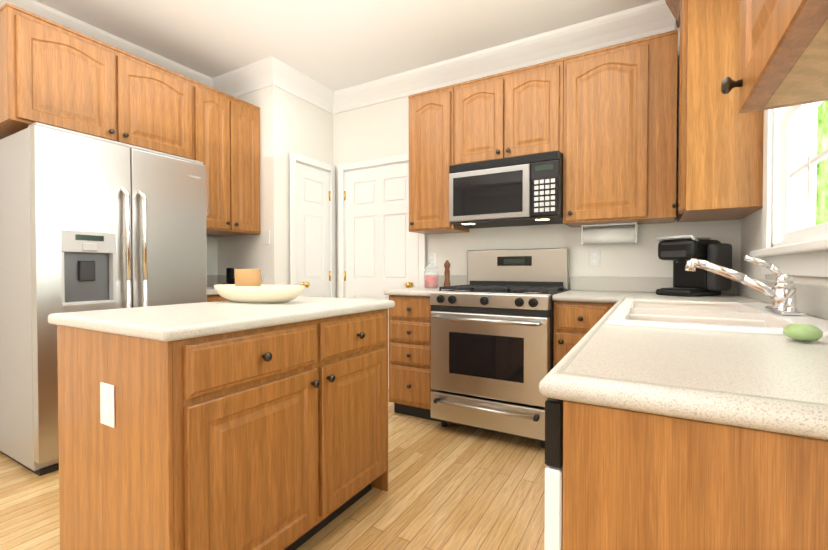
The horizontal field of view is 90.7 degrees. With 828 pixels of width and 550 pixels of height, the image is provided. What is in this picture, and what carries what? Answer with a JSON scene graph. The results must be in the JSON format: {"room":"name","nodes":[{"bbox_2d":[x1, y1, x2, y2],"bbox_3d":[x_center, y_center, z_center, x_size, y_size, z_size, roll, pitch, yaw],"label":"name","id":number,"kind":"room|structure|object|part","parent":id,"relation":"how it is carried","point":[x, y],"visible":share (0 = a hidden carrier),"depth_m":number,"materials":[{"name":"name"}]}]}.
{"room":"kitchen","nodes":[
{"label":"kitchen","id":0,"kind":"room"},
{"bbox_2d":[206,236,217,274],"bbox_3d":[-3.111,-0.318,1.554,0.120,2.720,5.330,0,1,30],"label":"wall","id":1,"kind":"structure","parent":0,"point":[212,259],"depth_m":3.69,"materials":[{"name":"white paint"}]},
{"bbox_2d":[0,2,195,159],"bbox_3d":[-2.066,-1.097,2.639,0.597,0.588,0.970,0,1,30],"label":"upper cabinet","id":2,"kind":"object","parent":1,"relation":"attached to","point":[52,73],"depth_m":2.36,"materials":[{"name":"brown wood"}]},
{"bbox_2d":[0,0,211,86],"bbox_3d":[-3.006,-1.602,1.476,0.122,0.150,5.090,0,1,30],"label":"crown molding","id":3,"kind":"structure","parent":1,"relation":"attached to","point":[32,6],"depth_m":2.86,"materials":[{"name":"white paint"}]},
{"bbox_2d":[196,81,259,236],"bbox_3d":[-1.679,-0.871,3.317,0.597,1.058,0.587,0,1,30],"label":"upper cabinet","id":4,"kind":"object","parent":1,"relation":"attached to","point":[227,126],"depth_m":3.16,"materials":[{"name":"brown wood"}]},
{"bbox_2d":[217,89,263,274],"bbox_3d":[-1.494,-0.347,3.630,0.620,2.720,0.120,0,1,30],"label":"wall","id":5,"kind":"structure","parent":0,"point":[241,252],"depth_m":3.51,"materials":[{"name":"white paint"}]},
{"bbox_2d":[212,62,267,96],"bbox_3d":[-1.446,-1.629,3.445,0.570,0.150,0.122,0,1,30],"label":"crown molding","id":6,"kind":"structure","parent":5,"relation":"attached to","point":[241,81],"depth_m":3.46,"materials":[{"name":"white paint"}]},
{"bbox_2d":[0,388,546,549],"bbox_3d":[-1.190,1.076,0.893,4.130,0.050,6.060,0,1,30],"label":"floor","id":7,"kind":"structure","parent":0,"point":[451,486],"depth_m":1.88,"materials":[{"name":"brown wood"}]},
{"bbox_2d":[0,122,206,475],"bbox_3d":[-1.908,0.126,2.582,0.711,1.803,0.910,0,1,30],"label":"refrigerator","id":8,"kind":"object","parent":7,"relation":"on","point":[89,222],"visible":0.62,"depth_m":2.23,"materials":[{"name":"grey metal"}]},
{"bbox_2d":[48,296,394,549],"bbox_3d":[-0.652,0.583,1.667,0.722,0.915,1.080,0,1,30],"label":"kitchen island","id":9,"kind":"object","parent":7,"relation":"on","point":[224,425],"visible":1,"depth_m":1.28,"materials":[{"name":"brown wood"}]},
{"bbox_2d":[214,269,304,302],"bbox_3d":[-0.708,0.047,1.859,0.489,0.150,0.218,0,1,30],"label":"bowl","id":10,"kind":"object","parent":9,"relation":"on","point":[247,287],"visible":1,"depth_m":1.78,"materials":[{"name":"beige ceramic"}]},
{"bbox_2d":[207,275,263,301],"bbox_3d":[-1.657,0.510,3.328,0.646,1.015,0.583,0,1,30],"label":"base cabinet","id":11,"kind":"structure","parent":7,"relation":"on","point":[213,295],"depth_m":3.41,"materials":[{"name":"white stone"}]},
{"bbox_2d":[222,268,234,283],"bbox_3d":[-1.548,0.020,3.472,0.110,0.160,0.120,0,1,10],"label":"phone","id":12,"kind":"object","parent":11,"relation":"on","point":[230,278],"visible":0.65,"depth_m":3.44,"materials":[{"name":"black plastic"}]},
{"bbox_2d":[389,295,440,421],"bbox_3d":[0.126,0.582,3.128,0.383,0.876,0.616,0,1,30],"label":"base cabinet","id":13,"kind":"object","parent":7,"relation":"on","point":[410,312],"depth_m":2.88,"materials":[{"name":"brown wood"}]},
{"bbox_2d":[384,287,451,298],"bbox_3d":[0.111,0.123,3.119,0.405,0.036,0.638,0,1,30],"label":"countertop","id":14,"kind":"structure","parent":13,"relation":"on","point":[424,291],"depth_m":2.87,"materials":[{"name":"beige stone"}]},
{"bbox_2d":[424,263,437,287],"bbox_3d":[0.136,0.003,3.242,0.116,0.200,0.116,0,1,30],"label":"canister","id":15,"kind":"object","parent":14,"relation":"on","point":[431,279],"visible":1,"depth_m":3.20,"materials":[{"name":"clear glass"}]},
{"bbox_2d":[444,260,450,286],"bbox_3d":[0.260,-0.007,3.206,0.056,0.220,0.056,0,1,30],"label":"pepper mill","id":16,"kind":"object","parent":14,"relation":"on","point":[447,272],"visible":0.92,"depth_m":3.19,"materials":[{"name":"brown wood"}]},
{"bbox_2d":[430,248,568,447],"bbox_3d":[0.588,0.418,2.773,0.758,1.215,0.750,0,1,30],"label":"range","id":17,"kind":"object","parent":7,"relation":"on","point":[492,320],"visible":0.98,"depth_m":2.53,"materials":[{"name":"grey metal"}]},
{"bbox_2d":[544,403,827,549],"bbox_3d":[0.606,0.615,0.721,0.604,0.876,0.619,0,1,30],"label":"base cabinet","id":18,"kind":"object","parent":7,"relation":"on","point":[613,482],"depth_m":0.52,"materials":[{"name":"brown wood"}]},
{"bbox_2d":[389,291,827,446],"bbox_3d":[0.908,0.144,1.594,0.954,0.036,2.489,0,1,30],"label":"countertop","id":19,"kind":"structure","parent":18,"relation":"on","point":[719,362],"depth_m":0.67,"materials":[{"name":"beige stone"}]},
{"bbox_2d":[656,235,731,296],"bbox_3d":[1.579,-0.051,2.313,0.290,0.333,0.265,0,1,-25],"label":"coffee maker","id":20,"kind":"object","parent":19,"relation":"on","point":[679,251],"visible":0.96,"depth_m":2.24,"materials":[{"name":"black plastic"}]},
{"bbox_2d":[605,298,827,337],"bbox_3d":[0.978,0.223,1.391,0.519,0.212,0.964,0,1,30],"label":"sink","id":21,"kind":"object","parent":19,"relation":"in","point":[755,318],"depth_m":1.34,"materials":[{"name":"white ceramic"}]},
{"bbox_2d":[685,255,805,315],"bbox_3d":[1.060,0.026,1.341,0.288,0.183,0.200,0,1,30],"label":"faucet","id":22,"kind":"object","parent":19,"relation":"on","point":[783,293],"depth_m":1.30,"materials":[{"name":"silver metal"}]},
{"bbox_2d":[783,323,822,340],"bbox_3d":[0.802,0.118,0.845,0.057,0.036,0.088,0,1,30],"label":"soap","id":23,"kind":"object","parent":19,"relation":"on","point":[801,332],"visible":0.96,"depth_m":0.82,"materials":[{"name":"green"}]},
{"bbox_2d":[263,85,332,284],"bbox_3d":[-1.022,-0.348,3.711,0.120,2.720,0.730,0,1,30],"label":"wall","id":24,"kind":"structure","parent":0,"point":[293,123],"depth_m":3.44,"materials":[{"name":"white paint"}]},
{"bbox_2d":[264,231,269,244],"bbox_3d":[-1.227,-0.311,3.404,0.070,0.115,0.005,0,1,30],"label":"electrical outlet plate","id":25,"kind":"object","parent":24,"relation":"attached to","point":[266,233],"depth_m":3.40,"materials":[{"name":"white plastic"}]},
{"bbox_2d":[256,56,335,111],"bbox_3d":[-0.984,-1.630,3.515,0.122,0.150,0.702,0,1,30],"label":"crown molding","id":26,"kind":"structure","parent":24,"relation":"attached to","point":[271,71],"depth_m":3.46,"materials":[{"name":"white paint"}]},
{"bbox_2d":[35,0,658,90],"bbox_3d":[-1.190,-1.693,0.855,4.130,0.050,6.060,0,1,30],"label":"ceiling","id":27,"kind":"structure","parent":0,"point":[334,45],"depth_m":2.81,"materials":[{"name":"white paint"}]},
{"bbox_2d":[333,24,740,297],"bbox_3d":[0.556,-0.342,3.296,3.270,2.720,0.120,0,1,30],"label":"wall","id":28,"kind":"structure","parent":0,"point":[376,131],"depth_m":3.11,"materials":[{"name":"white paint"}]},
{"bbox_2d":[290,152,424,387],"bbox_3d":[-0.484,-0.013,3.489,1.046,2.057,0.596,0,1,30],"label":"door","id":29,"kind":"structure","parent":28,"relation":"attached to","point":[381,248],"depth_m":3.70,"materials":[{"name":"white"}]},
{"bbox_3d":[-0.897,-0.016,3.707,0.112,2.057,0.564,0,1,30],"label":"pantry door jamb trim","id":30,"kind":"part","parent":29,"relation":"part of","materials":[{"name":"white wood"}]},
{"bbox_2d":[428,253,434,266],"bbox_3d":[0.147,-0.127,3.460,0.070,0.115,0.007,0,1,30],"label":"electrical outlet plate","id":31,"kind":"object","parent":28,"relation":"attached to","point":[431,256],"depth_m":3.46,"materials":[{"name":"white plastic"}]},
{"bbox_2d":[408,85,468,233],"bbox_3d":[0.197,-0.870,3.231,0.383,1.058,0.331,0,1,30],"label":"upper cabinet","id":32,"kind":"object","parent":28,"relation":"attached to","point":[430,112],"depth_m":3.09,"materials":[{"name":"brown wood"}]},
{"bbox_2d":[329,0,675,113],"bbox_3d":[0.401,-1.626,3.228,2.810,0.150,0.122,0,1,30],"label":"crown molding","id":33,"kind":"structure","parent":28,"relation":"attached to","point":[641,21],"depth_m":3.01,"materials":[{"name":"white paint"}]},
{"bbox_2d":[452,58,563,164],"bbox_3d":[0.697,-1.091,2.942,0.766,0.608,0.331,0,1,30],"label":"upper cabinet","id":34,"kind":"object","parent":28,"relation":"attached to","point":[517,112],"depth_m":2.78,"materials":[{"name":"brown wood"}]},
{"bbox_2d":[449,151,562,228],"bbox_3d":[0.677,-0.574,2.915,0.758,0.418,0.408,0,1,30],"label":"microwave","id":35,"kind":"object","parent":34,"relation":"attached to","point":[525,190],"visible":0.98,"depth_m":2.73,"materials":[{"name":"grey"}]},
{"bbox_2d":[438,275,735,294],"bbox_3d":[1.003,0.057,2.963,2.107,0.100,0.020,0,1,30],"label":"backsplash","id":36,"kind":"structure","parent":28,"relation":"attached to","point":[577,283],"depth_m":2.75,"materials":[{"name":"beige stone"}]},
{"bbox_2d":[589,250,599,265],"bbox_3d":[1.248,-0.118,2.829,0.070,0.115,0.007,0,1,30],"label":"electrical outlet plate","id":37,"kind":"object","parent":28,"relation":"attached to","point":[594,257],"depth_m":2.83,"materials":[{"name":"white plastic"}]},
{"bbox_2d":[563,30,677,227],"bbox_3d":[1.298,-0.861,2.601,0.615,1.058,0.331,0,1,30],"label":"upper cabinet","id":38,"kind":"object","parent":28,"relation":"attached to","point":[603,121],"depth_m":2.45,"materials":[{"name":"brown wood"}]},
{"bbox_2d":[581,222,637,244],"bbox_3d":[1.286,-0.268,2.700,0.330,0.129,0.130,0,1,30],"label":"paper towel","id":39,"kind":"object","parent":38,"relation":"attached to","point":[611,235],"visible":0.98,"depth_m":2.66,"materials":[{"name":"white paper"}]},
{"bbox_2d":[741,157,827,284],"bbox_3d":[0.550,-0.295,-0.123,0.120,2.720,6.060,0,1,30],"label":"wall","id":40,"kind":"structure","parent":0,"point":[751,231],"depth_m":2.12,"materials":[{"name":"white paint"}]},
{"bbox_2d":[673,0,763,219],"bbox_3d":[1.562,-1.004,2.094,0.331,1.358,0.250,0,1,30],"label":"upper cabinet","id":41,"kind":"object","parent":40,"relation":"attached to","point":[720,173],"depth_m":2.02,"materials":[{"name":"brown wood"}]},
{"bbox_2d":[725,0,827,123],"bbox_3d":[0.615,-0.982,0.441,0.331,1.358,0.580,0,1,30],"label":"upper cabinet","id":42,"kind":"object","parent":40,"relation":"attached to","point":[744,65],"depth_m":0.64,"materials":[{"name":"brown wood"}]},
{"bbox_2d":[736,275,827,318],"bbox_3d":[1.316,0.079,1.364,0.020,0.100,2.440,0,1,30],"label":"backsplash","id":43,"kind":"structure","parent":40,"relation":"attached to","point":[812,299],"depth_m":1.30,"materials":[{"name":"beige stone"}]},
{"bbox_2d":[750,101,827,276],"bbox_3d":[1.320,-0.667,1.275,0.180,1.345,1.430,0,1,30],"label":"window","id":44,"kind":"structure","parent":40,"relation":"in","point":[794,233],"depth_m":1.75,"materials":[{"name":"white"}]},
{"label":"outside","id":45,"kind":"structure","parent":0,"visible":0},
{"bbox_2d":[816,101,827,224],"bbox_3d":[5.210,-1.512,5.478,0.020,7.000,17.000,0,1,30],"label":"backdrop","id":46,"kind":"structure","parent":45,"point":[822,174],"depth_m":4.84,"materials":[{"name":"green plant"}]}
]}

